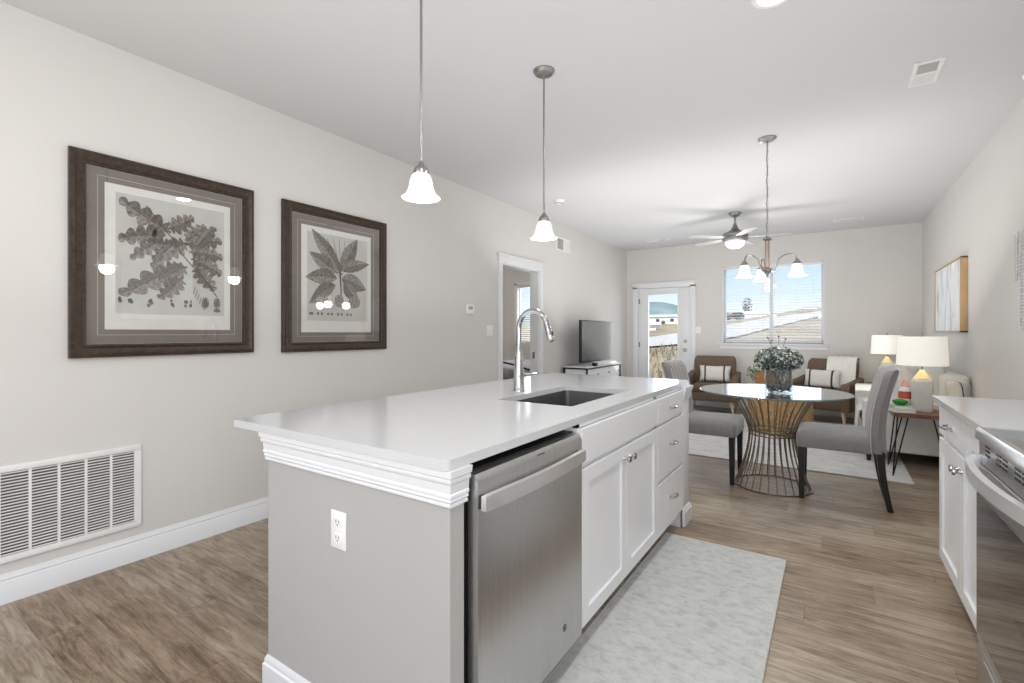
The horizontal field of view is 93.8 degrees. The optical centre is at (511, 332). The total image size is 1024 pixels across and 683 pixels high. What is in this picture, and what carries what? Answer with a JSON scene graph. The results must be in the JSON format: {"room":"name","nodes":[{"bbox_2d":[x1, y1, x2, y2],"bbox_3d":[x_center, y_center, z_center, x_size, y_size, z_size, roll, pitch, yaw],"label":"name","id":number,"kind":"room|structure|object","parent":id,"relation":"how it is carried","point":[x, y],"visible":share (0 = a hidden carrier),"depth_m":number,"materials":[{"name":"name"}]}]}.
{"room":"open-plan kitchen","nodes":[
{"label":"open-plan kitchen","id":0,"kind":"room"},
{"bbox_2d":[0,1,626,574],"bbox_3d":[-1.020,-0.135,4.238,0.120,2.740,11.120,0,0,34],"label":"wall","id":1,"kind":"structure","parent":0,"point":[61,87],"depth_m":2.91,"materials":[{"name":"beige paint"}]},
{"bbox_2d":[0,444,140,563],"bbox_3d":[-2.276,0.829,2.236,0.012,0.442,0.905,0,0,34],"label":"air vent","id":2,"kind":"object","parent":1,"relation":"in","point":[43,503],"visible":1,"depth_m":2.36,"materials":[{"name":"white plastic"}]},
{"bbox_2d":[0,497,267,605],"bbox_3d":[-2.096,1.167,2.503,0.014,0.135,7.000,0,0,34],"label":"baseboard","id":3,"kind":"structure","parent":1,"relation":"attached to","point":[22,583],"depth_m":2.53,"materials":[{"name":"white paint"}]},
{"bbox_2d":[68,145,253,358],"bbox_3d":[-1.930,-0.397,2.732,0.035,1.047,0.905,0,0,34],"label":"framed print","id":4,"kind":"object","parent":1,"relation":"attached to","point":[161,261],"visible":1,"depth_m":2.65,"materials":[{"name":"brown wood"}]},
{"bbox_2d":[281,198,386,351],"bbox_3d":[-1.315,-0.391,3.654,0.035,1.052,0.915,0,0,34],"label":"framed print","id":5,"kind":"object","parent":1,"relation":"attached to","point":[334,263],"visible":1,"depth_m":3.59,"materials":[{"name":"brown wood"}]},
{"bbox_2d":[465,304,473,314],"bbox_3d":[-0.438,-0.240,4.979,0.027,0.104,0.124,0,0,34],"label":"thermostat","id":6,"kind":"object","parent":1,"relation":"attached to","point":[469,309],"visible":1,"depth_m":4.96,"materials":[{"name":"white plastic"}]},
{"bbox_2d":[486,325,492,335],"bbox_3d":[-0.241,-0.023,5.281,0.020,0.116,0.116,0,0,34],"label":"light switch","id":7,"kind":"object","parent":1,"relation":"attached to","point":[489,328],"visible":1,"depth_m":5.28,"materials":[{"name":"white plastic"}]},
{"bbox_2d":[497,252,545,379],"bbox_3d":[0.083,0.167,5.858,0.166,2.137,1.050,0,0,34],"label":"trim","id":8,"kind":"structure","parent":1,"relation":"attached to","point":[535,268],"depth_m":6.17,"materials":[{"name":"white paint"}]},
{"bbox_2d":[556,236,570,253],"bbox_3d":[0.725,-1.233,6.740,0.009,0.190,0.420,0,0,34],"label":"air vent","id":9,"kind":"object","parent":1,"relation":"in","point":[564,245],"visible":0.97,"depth_m":6.73,"materials":[{"name":"white plastic"}]},
{"bbox_2d":[0,405,977,682],"bbox_3d":[-0.871,1.295,4.120,8.380,0.120,11.390,0,0,34],"label":"floor","id":10,"kind":"structure","parent":0,"point":[868,594],"depth_m":2.21,"materials":[{"name":"wood"}]},
{"bbox_2d":[258,385,692,682],"bbox_3d":[0.165,0.791,2.432,0.934,0.887,2.418,0,0,34],"label":"kitchen island","id":11,"kind":"object","parent":10,"relation":"on","point":[389,607],"visible":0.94,"depth_m":1.52,"materials":[{"name":"paint"}]},
{"bbox_2d":[331,509,346,551],"bbox_3d":[-0.532,0.605,1.468,0.072,0.116,0.008,0,0,34],"label":"wall outlet","id":12,"kind":"object","parent":11,"relation":"attached to","point":[338,518],"visible":1,"depth_m":1.46,"materials":[{"name":"white plastic"}]},
{"bbox_2d":[334,517,340,527],"bbox_3d":[-0.533,0.581,1.466,0.034,0.028,0.004,0,0,34],"label":"receptacle","id":13,"kind":"object","parent":12,"relation":"attached to","point":[337,520],"depth_m":1.46,"materials":[{"name":"white plastic"}]},
{"bbox_2d":[334,533,340,543],"bbox_3d":[-0.533,0.629,1.466,0.034,0.028,0.004,0,0,34],"label":"receptacle","id":14,"kind":"object","parent":12,"relation":"attached to","point":[337,536],"depth_m":1.46,"materials":[{"name":"white plastic"}]},
{"bbox_2d":[234,373,688,470],"bbox_3d":[0.081,0.334,2.508,1.056,0.027,2.460,0,0,34],"label":"island countertop","id":15,"kind":"structure","parent":11,"relation":"on","point":[445,429],"depth_m":1.78,"materials":[{"name":"white stone"}]},
{"bbox_2d":[513,308,553,391],"bbox_3d":[0.156,0.094,2.618,0.259,0.451,0.197,0,0,38],"label":"kitchen faucet","id":16,"kind":"object","parent":15,"relation":"on","point":[519,374],"visible":1,"depth_m":2.60,"materials":[{"name":"silver metal"}]},
{"bbox_2d":[513,351,524,391],"bbox_3d":[0.038,0.210,2.625,0.064,0.220,0.064,0,0,38],"label":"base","id":17,"kind":"object","parent":16,"relation":"attached to","point":[519,374],"depth_m":2.60,"materials":[{"name":"silver metal"}]},
{"bbox_2d":[518,390,626,427],"bbox_3d":[0.291,0.450,2.483,0.423,0.204,0.739,0,0,34],"label":"sink","id":18,"kind":"object","parent":15,"relation":"in","point":[563,398],"visible":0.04,"depth_m":2.80,"materials":[{"name":"metal"}]},
{"bbox_2d":[503,359,529,379],"bbox_3d":[0.252,0.833,8.399,1.628,0.804,2.144,0,0,34],"label":"bed","id":19,"kind":"object","parent":10,"relation":"on","point":[508,365],"visible":0.15,"depth_m":7.45,"materials":[{"name":"white fabric"}]},
{"bbox_2d":[464,430,585,682],"bbox_3d":[-0.152,0.804,1.688,0.654,0.862,0.635,0,0,34],"label":"dishwasher","id":20,"kind":"object","parent":10,"relation":"on","point":[523,507],"visible":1,"depth_m":1.46,"materials":[{"name":"silver metal"}]},
{"bbox_2d":[563,363,620,375],"bbox_3d":[1.208,0.853,7.055,0.362,0.765,1.240,0,0,34],"label":"media console","id":21,"kind":"object","parent":10,"relation":"on","point":[610,369],"visible":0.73,"depth_m":6.75,"materials":[{"name":"white wood"}]},
{"bbox_2d":[579,320,610,365],"bbox_3d":[1.218,0.146,7.036,0.300,0.645,1.070,0,0,34],"label":"television","id":22,"kind":"object","parent":21,"relation":"on","point":[594,336],"visible":0.91,"depth_m":6.93,"materials":[{"name":"black plastic"}]},
{"bbox_2d":[592,360,616,365],"bbox_3d":[1.361,0.446,7.013,0.062,0.046,0.780,0,0,34],"label":"soundbar","id":23,"kind":"object","parent":21,"relation":"on","point":[612,361],"visible":1,"depth_m":6.92,"materials":[{"name":"white plastic"}]},
{"bbox_2d":[542,533,786,682],"bbox_3d":[0.597,1.229,1.835,0.644,0.011,2.218,0,0,34],"label":"runner rug","id":24,"kind":"object","parent":10,"relation":"on","point":[692,610],"visible":1,"depth_m":2.04,"materials":[{"name":"white carpet"}]},
{"bbox_2d":[662,359,743,484],"bbox_3d":[1.675,0.745,4.207,0.610,0.980,0.490,0,0,34],"label":"dining chair","id":25,"kind":"object","parent":10,"relation":"on","point":[731,426],"visible":0.51,"depth_m":4.02,"materials":[{"name":"grey fabric"}]},
{"bbox_2d":[700,384,854,496],"bbox_3d":[2.105,0.852,3.879,1.091,0.764,1.091,0,0,34],"label":"dining table","id":26,"kind":"object","parent":10,"relation":"on","point":[803,394],"visible":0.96,"depth_m":3.76,"materials":[{"name":"clear glass"}]},
{"bbox_2d":[753,336,804,391],"bbox_3d":[2.092,0.249,3.758,0.358,0.440,0.354,0,0,34],"label":"glass vase","id":27,"kind":"object","parent":26,"relation":"on","point":[774,360],"visible":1,"depth_m":3.69,"materials":[{"name":"glass"}]},
{"bbox_2d":[689,410,914,484],"bbox_3d":[2.675,1.229,5.986,3.317,0.011,2.878,0,0,34],"label":"area rug","id":28,"kind":"object","parent":10,"relation":"on","point":[850,464],"visible":0.19,"depth_m":4.74,"materials":[{"name":"white carpet"}]},
{"bbox_2d":[688,355,740,413],"bbox_3d":[3.142,0.802,7.497,0.770,0.853,0.710,0,0,30],"label":"armchair","id":29,"kind":"object","parent":28,"relation":"on","point":[694,375],"visible":0.67,"depth_m":7.54,"materials":[{"name":"brown fabric"}]},
{"bbox_2d":[692,381,730,391],"bbox_3d":[3.108,0.840,7.438,0.530,0.120,0.575,0,0,30],"label":"seat cushion","id":30,"kind":"object","parent":29,"relation":"on","point":[696,384],"depth_m":7.35,"materials":[{"name":"brown fabric"}]},
{"bbox_2d":[699,365,730,382],"bbox_3d":[3.216,0.650,7.591,0.460,0.254,0.152,0,0,30],"label":"lumbar pillow","id":31,"kind":"object","parent":29,"relation":"on","point":[707,373],"visible":0.99,"depth_m":7.53,"materials":[{"name":"white fabric"}]},
{"bbox_2d":[748,399,812,436],"bbox_3d":[3.287,1.000,5.885,0.720,0.450,0.720,0,0,34],"label":"coffee table","id":32,"kind":"object","parent":28,"relation":"on","point":[808,417],"visible":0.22,"depth_m":5.60,"materials":[{"name":"brown wood"}]},
{"bbox_2d":[747,364,779,383],"bbox_3d":[3.129,0.582,5.968,0.365,0.386,0.273,0,0,34],"label":"potted plant","id":33,"kind":"object","parent":32,"relation":"on","point":[759,375],"visible":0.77,"depth_m":5.89,"materials":[{"name":"green plant"}]},
{"bbox_2d":[786,358,863,424],"bbox_3d":[4.358,0.802,6.662,0.710,0.853,0.770,0,0,-39],"label":"armchair","id":34,"kind":"object","parent":28,"relation":"on","point":[845,406],"visible":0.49,"depth_m":6.38,"materials":[{"name":"brown fabric"}]},
{"bbox_2d":[804,369,840,388],"bbox_3d":[4.391,0.650,6.784,0.152,0.254,0.460,0,0,-39],"label":"lumbar pillow","id":35,"kind":"object","parent":34,"relation":"on","point":[813,377],"visible":1,"depth_m":6.72,"materials":[{"name":"white fabric"}]},
{"bbox_2d":[815,387,840,390],"bbox_3d":[4.305,0.840,6.619,0.575,0.120,0.530,0,0,-39],"label":"seat cushion","id":36,"kind":"object","parent":34,"relation":"on","point":[815,387],"depth_m":6.69,"materials":[{"name":"brown fabric"}]},
{"bbox_2d":[826,356,860,387],"bbox_3d":[4.648,0.548,6.725,0.270,0.436,0.350,0,0,-39],"label":"throw blanket","id":37,"kind":"object","parent":34,"relation":"on","point":[847,365],"visible":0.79,"depth_m":6.64,"materials":[{"name":"white fabric"}]},
{"bbox_2d":[855,365,969,459],"bbox_3d":[4.168,0.754,5.106,0.770,0.941,1.780,0,0,34],"label":"sofa","id":38,"kind":"object","parent":28,"relation":"on","point":[920,437],"visible":0.27,"depth_m":4.39,"materials":[{"name":"beige fabric"}]},
{"bbox_2d":[854,403,861,425],"bbox_3d":[3.768,0.907,4.880,0.445,0.317,0.480,0,0,34],"label":"throw","id":39,"kind":"object","parent":38,"relation":"on","point":[858,410],"visible":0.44,"depth_m":4.91,"materials":[{"name":"white fabric"}]},
{"bbox_2d":[856,396,867,404],"bbox_3d":[4.286,0.863,5.477,0.545,0.165,0.740,0,0,34],"label":"seat cushion","id":40,"kind":"object","parent":38,"relation":"on","point":[858,398],"depth_m":5.76,"materials":[{"name":"beige fabric"}]},
{"bbox_2d":[878,362,897,399],"bbox_3d":[4.083,0.535,5.114,0.440,0.418,0.229,0,0,-41],"label":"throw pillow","id":41,"kind":"object","parent":38,"relation":"on","point":[894,393],"visible":0.12,"depth_m":4.97,"materials":[{"name":"white fabric"}]},
{"bbox_2d":[894,365,918,392],"bbox_3d":[3.911,0.525,4.676,0.441,0.427,0.230,0,0,-32],"label":"throw pillow","id":42,"kind":"object","parent":38,"relation":"on","point":[907,373],"visible":0.25,"depth_m":4.58,"materials":[{"name":"beige fabric"}]},
{"bbox_2d":[919,366,945,395],"bbox_3d":[4.073,0.535,4.720,0.242,0.503,0.740,0,0,34],"label":"cushion","id":43,"kind":"object","parent":38,"relation":"on","point":[934,373],"depth_m":4.42,"materials":[{"name":"beige fabric"}]},
{"bbox_2d":[945,381,971,396],"bbox_3d":[3.968,0.527,4.247,0.240,0.209,0.137,0,0,-21],"label":"lumbar pillow","id":44,"kind":"object","parent":38,"relation":"on","point":[953,388],"visible":0.59,"depth_m":4.19,"materials":[{"name":"white fabric"}]},
{"bbox_2d":[796,366,898,512],"bbox_3d":[2.503,0.745,3.601,0.610,0.980,0.490,0,0,34],"label":"dining chair","id":45,"kind":"object","parent":10,"relation":"on","point":[870,439],"visible":1,"depth_m":3.39,"materials":[{"name":"grey fabric"}]},
{"bbox_2d":[888,410,943,475],"bbox_3d":[3.553,0.959,4.157,0.431,0.548,0.418,0,0,34],"label":"end table","id":46,"kind":"object","parent":10,"relation":"on","point":[934,415],"visible":0.51,"depth_m":4.10,"materials":[{"name":"brown wood"}]},
{"bbox_2d":[888,407,915,412],"bbox_3d":[3.389,0.670,4.182,0.150,0.028,0.200,0,0,17],"label":"book","id":47,"kind":"object","parent":46,"relation":"on","point":[889,408],"visible":0.62,"depth_m":4.09,"materials":[{"name":"white paper"}]},
{"bbox_2d":[889,403,913,409],"bbox_3d":[3.389,0.644,4.182,0.140,0.024,0.180,0,0,22],"label":"book","id":48,"kind":"object","parent":47,"relation":"on","point":[892,405],"visible":0.77,"depth_m":4.12,"materials":[{"name":"beige paper"}]},
{"bbox_2d":[892,399,907,404],"bbox_3d":[3.389,0.606,4.182,0.116,0.052,0.116,0,0,34],"label":"dish","id":49,"kind":"object","parent":48,"relation":"on","point":[895,401],"visible":1,"depth_m":4.15,"materials":[{"name":"glass"}]},
{"bbox_2d":[898,380,910,405],"bbox_3d":[3.494,0.550,4.257,0.100,0.268,0.100,0,0,34],"label":"ornament","id":50,"kind":"object","parent":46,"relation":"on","point":[904,392],"visible":0.72,"depth_m":4.23,"materials":[{"name":"red ceramic"}]},
{"bbox_2d":[896,333,949,412],"bbox_3d":[3.560,0.343,4.159,0.356,0.684,0.356,0,0,34],"label":"table lamp","id":51,"kind":"object","parent":46,"relation":"on","point":[921,351],"visible":0.94,"depth_m":4.08,"materials":[{"name":"white fabric"}]},
{"bbox_2d":[939,406,978,631],"bbox_3d":[2.107,0.791,1.861,0.612,0.887,0.965,0,0,34],"label":"base cabinet","id":52,"kind":"object","parent":10,"relation":"on","point":[957,495],"visible":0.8,"depth_m":2.06,"materials":[{"name":"white paint"}]},
{"bbox_2d":[932,395,1023,431],"bbox_3d":[2.119,0.334,1.867,0.600,0.027,0.993,0,0,34],"label":"countertop","id":53,"kind":"structure","parent":52,"relation":"on","point":[997,414],"depth_m":1.97,"materials":[{"name":"white stone"}]},
{"bbox_2d":[965,427,1023,682],"bbox_3d":[1.585,0.756,1.161,0.671,0.877,0.772,0,0,34],"label":"electric range","id":54,"kind":"object","parent":10,"relation":"on","point":[996,473],"visible":1,"depth_m":1.39,"materials":[{"name":"silver metal"}]},
{"bbox_3d":[5.005,0.959,6.398,0.431,0.549,0.418,0,0,34],"label":"end table","id":55,"kind":"object","parent":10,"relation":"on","visible":0},
{"bbox_2d":[870,333,902,364],"bbox_3d":[5.009,0.343,6.395,0.356,0.684,0.356,0,0,34],"label":"table lamp","id":56,"kind":"object","parent":55,"relation":"on","point":[886,344],"visible":0.46,"depth_m":6.29,"materials":[{"name":"white fabric"}]},
{"bbox_2d":[0,0,1023,250],"bbox_3d":[-0.862,-1.565,4.133,8.380,0.120,11.420,0,0,34],"label":"ceiling","id":57,"kind":"structure","parent":0,"point":[657,112],"depth_m":2.99,"materials":[{"name":"white paint"}]},
{"bbox_2d":[402,0,439,202],"bbox_3d":[-0.366,-1.024,1.929,0.154,0.963,0.154,0,0,34],"label":"pendant light","id":58,"kind":"object","parent":57,"relation":"hanging from","point":[420,188],"visible":1,"depth_m":1.92,"materials":[{"name":"white glass"}]},
{"bbox_2d":[531,65,556,240],"bbox_3d":[0.183,-1.024,2.754,0.154,0.963,0.154,0,0,34],"label":"pendant light","id":59,"kind":"object","parent":57,"relation":"hanging from","point":[543,232],"visible":1,"depth_m":2.74,"materials":[{"name":"white glass"}]},
{"bbox_2d":[553,199,564,204],"bbox_3d":[0.533,-1.486,5.450,0.132,0.038,0.132,0,0,34],"label":"smoke detector","id":60,"kind":"object","parent":57,"relation":"attached to","point":[556,201],"visible":1,"depth_m":5.41,"materials":[{"name":"white plastic"}]},
{"bbox_2d":[647,239,668,241],"bbox_3d":[2.372,-1.501,7.793,0.340,0.009,0.120,0,0,34],"label":"ceiling vent","id":61,"kind":"object","parent":57,"relation":"in","point":[658,239],"visible":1,"depth_m":7.78,"materials":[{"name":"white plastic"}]},
{"bbox_2d":[689,211,790,248],"bbox_3d":[2.835,-1.281,6.019,1.165,0.448,1.169,0,0,34],"label":"ceiling fan","id":62,"kind":"object","parent":57,"relation":"hanging from","point":[735,238],"visible":1,"depth_m":5.94,"materials":[{"name":"silver metal"}]},
{"bbox_2d":[751,0,787,8],"bbox_3d":[1.164,-1.501,2.133,0.180,0.008,0.180,0,0,34],"label":"recessed light","id":63,"kind":"object","parent":57,"relation":"in","point":[760,4],"visible":1,"depth_m":2.18,"materials":[{"name":"white plastic"}]},
{"bbox_2d":[735,135,806,281],"bbox_3d":[2.014,-0.963,3.708,0.472,1.085,0.470,0,0,34],"label":"chandelier","id":64,"kind":"object","parent":57,"relation":"hanging from","point":[762,273],"visible":1,"depth_m":3.68,"materials":[{"name":"white glass"}]},
{"bbox_2d":[833,217,863,222],"bbox_3d":[4.474,-1.501,6.368,0.340,0.009,0.120,0,0,34],"label":"ceiling vent","id":65,"kind":"object","parent":57,"relation":"in","point":[859,218],"visible":1,"depth_m":6.36,"materials":[{"name":"white plastic"}]},
{"bbox_2d":[907,56,946,87],"bbox_3d":[2.392,-1.501,2.768,0.135,0.009,0.310,0,0,34],"label":"ceiling vent","id":66,"kind":"object","parent":57,"relation":"in","point":[925,72],"visible":1,"depth_m":2.75,"materials":[{"name":"white plastic"}]},
{"bbox_2d":[503,222,921,400],"bbox_3d":[2.201,-0.135,8.863,8.230,2.740,0.150,0,0,34],"label":"wall","id":67,"kind":"structure","parent":0,"point":[873,275],"depth_m":7.09,"materials":[{"name":"beige paint"}]},
{"bbox_2d":[513,282,529,346],"bbox_3d":[0.718,-0.375,9.828,1.530,1.360,0.190,0,0,34],"label":"window","id":68,"kind":"structure","parent":67,"relation":"in","point":[516,289],"depth_m":10.17,"materials":[{"name":"white paint"}]},
{"bbox_2d":[518,285,529,342],"bbox_3d":[0.708,-0.391,9.814,1.378,1.200,0.060,0,0,34],"label":"window blind","id":69,"kind":"object","parent":68,"relation":"attached to","point":[527,286],"visible":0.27,"depth_m":10.10,"materials":[{"name":"white paint"}]},
{"bbox_2d":[638,287,688,377],"bbox_3d":[2.662,0.217,8.454,0.901,2.016,0.129,0,0,34],"label":"door","id":70,"kind":"structure","parent":67,"relation":"in","point":[683,292],"depth_m":8.50,"materials":[{"name":"white paint"}]},
{"bbox_2d":[632,280,695,404],"bbox_3d":[2.706,0.170,8.510,1.120,2.130,0.177,0,0,34],"label":"trim","id":71,"kind":"structure","parent":67,"relation":"attached to","point":[691,284],"depth_m":8.39,"materials":[{"name":"white paint"}]},
{"bbox_2d":[696,327,700,332],"bbox_3d":[3.148,-0.045,8.129,0.116,0.116,0.020,0,0,34],"label":"light switch","id":72,"kind":"object","parent":67,"relation":"attached to","point":[698,329],"visible":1,"depth_m":8.12,"materials":[{"name":"white plastic"}]},
{"bbox_2d":[718,260,828,350],"bbox_3d":[4.098,-0.412,7.571,1.530,1.355,0.195,0,0,34],"label":"window","id":73,"kind":"structure","parent":67,"relation":"in","point":[725,345],"depth_m":7.59,"materials":[{"name":"white paint"}]},
{"bbox_2d":[724,264,770,341],"bbox_3d":[3.803,-0.461,7.750,0.688,1.230,0.060,0,0,34],"label":"window blind","id":74,"kind":"object","parent":73,"relation":"attached to","point":[755,266],"visible":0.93,"depth_m":7.75,"materials":[{"name":"white paint"}]},
{"bbox_2d":[771,261,822,342],"bbox_3d":[4.378,-0.461,7.367,0.688,1.230,0.060,0,0,34],"label":"window blind","id":75,"kind":"object","parent":73,"relation":"attached to","point":[812,262],"visible":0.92,"depth_m":7.36,"materials":[{"name":"white paint"}]},
{"bbox_2d":[696,400,854,417],"bbox_3d":[4.346,1.167,7.334,2.934,0.135,0.014,0,0,34],"label":"baseboard","id":76,"kind":"structure","parent":67,"relation":"attached to","point":[699,403],"depth_m":7.72,"materials":[{"name":"white paint"}]},
{"bbox_2d":[922,99,1023,399],"bbox_3d":[2.591,-0.135,1.921,0.120,2.740,11.270,0,0,34],"label":"wall","id":77,"kind":"structure","parent":0,"point":[979,218],"depth_m":3.84,"materials":[{"name":"beige paint"}]},
{"bbox_2d":[934,256,967,331],"bbox_3d":[4.462,-0.350,4.885,0.055,0.690,1.300,0,0,34],"label":"canvas painting","id":78,"kind":"object","parent":77,"relation":"attached to","point":[951,280],"visible":1,"depth_m":4.67,"materials":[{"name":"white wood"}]},
{"bbox_2d":[1014,230,1023,329],"bbox_3d":[3.080,-0.333,2.784,0.024,0.652,0.924,0,0,34],"label":"wall art","id":79,"kind":"object","parent":77,"relation":"attached to","point":[1021,271],"visible":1,"depth_m":3.07,"materials":[{"name":"silver metal"}]},
{"label":"outside","id":80,"kind":"structure","parent":0,"visible":0},
{"bbox_2d":[522,308,820,378],"bbox_3d":[39.512,-3.264,86.298,150.000,9.698,170.000,0,0,34],"label":"ground","id":81,"kind":"structure","parent":80,"point":[812,333],"depth_m":36.44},
{"bbox_2d":[649,324,661,329],"bbox_3d":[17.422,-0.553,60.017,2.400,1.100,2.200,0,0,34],"label":"house","id":82,"kind":"structure","parent":81,"relation":"on","point":[651,326],"depth_m":59.28,"materials":[{"name":"white"}]},
{"bbox_2d":[649,340,677,377],"bbox_3d":[2.329,0.977,18.846,11.184,1.216,14.159,0,0,34],"label":"weeds","id":83,"kind":"object","parent":81,"relation":"on","point":[652,352],"visible":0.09,"depth_m":18.80,"materials":[{"name":"plant"}]},
{"bbox_2d":[649,314,677,323],"bbox_3d":[34.399,-2.989,109.995,22.800,2.300,6.800,0,0,34],"label":"house","id":84,"kind":"structure","parent":81,"relation":"on","point":[671,318],"depth_m":107.05,"materials":[{"name":"white"}]},
{"bbox_2d":[649,311,820,345],"bbox_3d":[26.793,-2.056,70.101,47.495,6.650,114.740,0,0,34],"label":"road","id":85,"kind":"structure","parent":81,"relation":"on","point":[672,339],"depth_m":42.31,"materials":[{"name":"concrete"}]},
{"bbox_2d":[730,312,744,319],"bbox_3d":[57.726,-4.219,122.601,3.736,2.044,3.585,0,0,34],"label":"leafy tree","id":86,"kind":"object","parent":81,"relation":"on","point":[738,314],"visible":0.78,"depth_m":121.75,"materials":[{"name":"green plant"}]},
{"bbox_2d":[742,297,751,310],"bbox_3d":[73.858,-7.625,150.251,3.162,6.939,3.043,0,0,34],"label":"leafy tree","id":87,"kind":"object","parent":81,"relation":"on","point":[745,308],"visible":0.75,"depth_m":150.16,"materials":[{"name":"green plant"}]},
{"bbox_2d":[741,311,768,318],"bbox_3d":[71.150,-5.251,140.057,7.300,2.200,5.800,0,0,22],"label":"house","id":88,"kind":"structure","parent":81,"relation":"on","point":[744,312],"depth_m":138.20,"materials":[{"name":"white"}]},
{"bbox_2d":[802,305,818,308],"bbox_3d":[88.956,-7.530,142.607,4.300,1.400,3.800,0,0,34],"label":"house","id":89,"kind":"structure","parent":81,"relation":"on","point":[804,306],"depth_m":141.49,"materials":[{"name":"white"}]},
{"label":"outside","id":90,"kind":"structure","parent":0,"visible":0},
{"bbox_2d":[523,302,777,322],"bbox_3d":[106.809,5.235,421.565,410.000,62.000,100.000,0,0,34],"label":"hills","id":91,"kind":"structure","parent":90,"point":[655,308],"depth_m":377.91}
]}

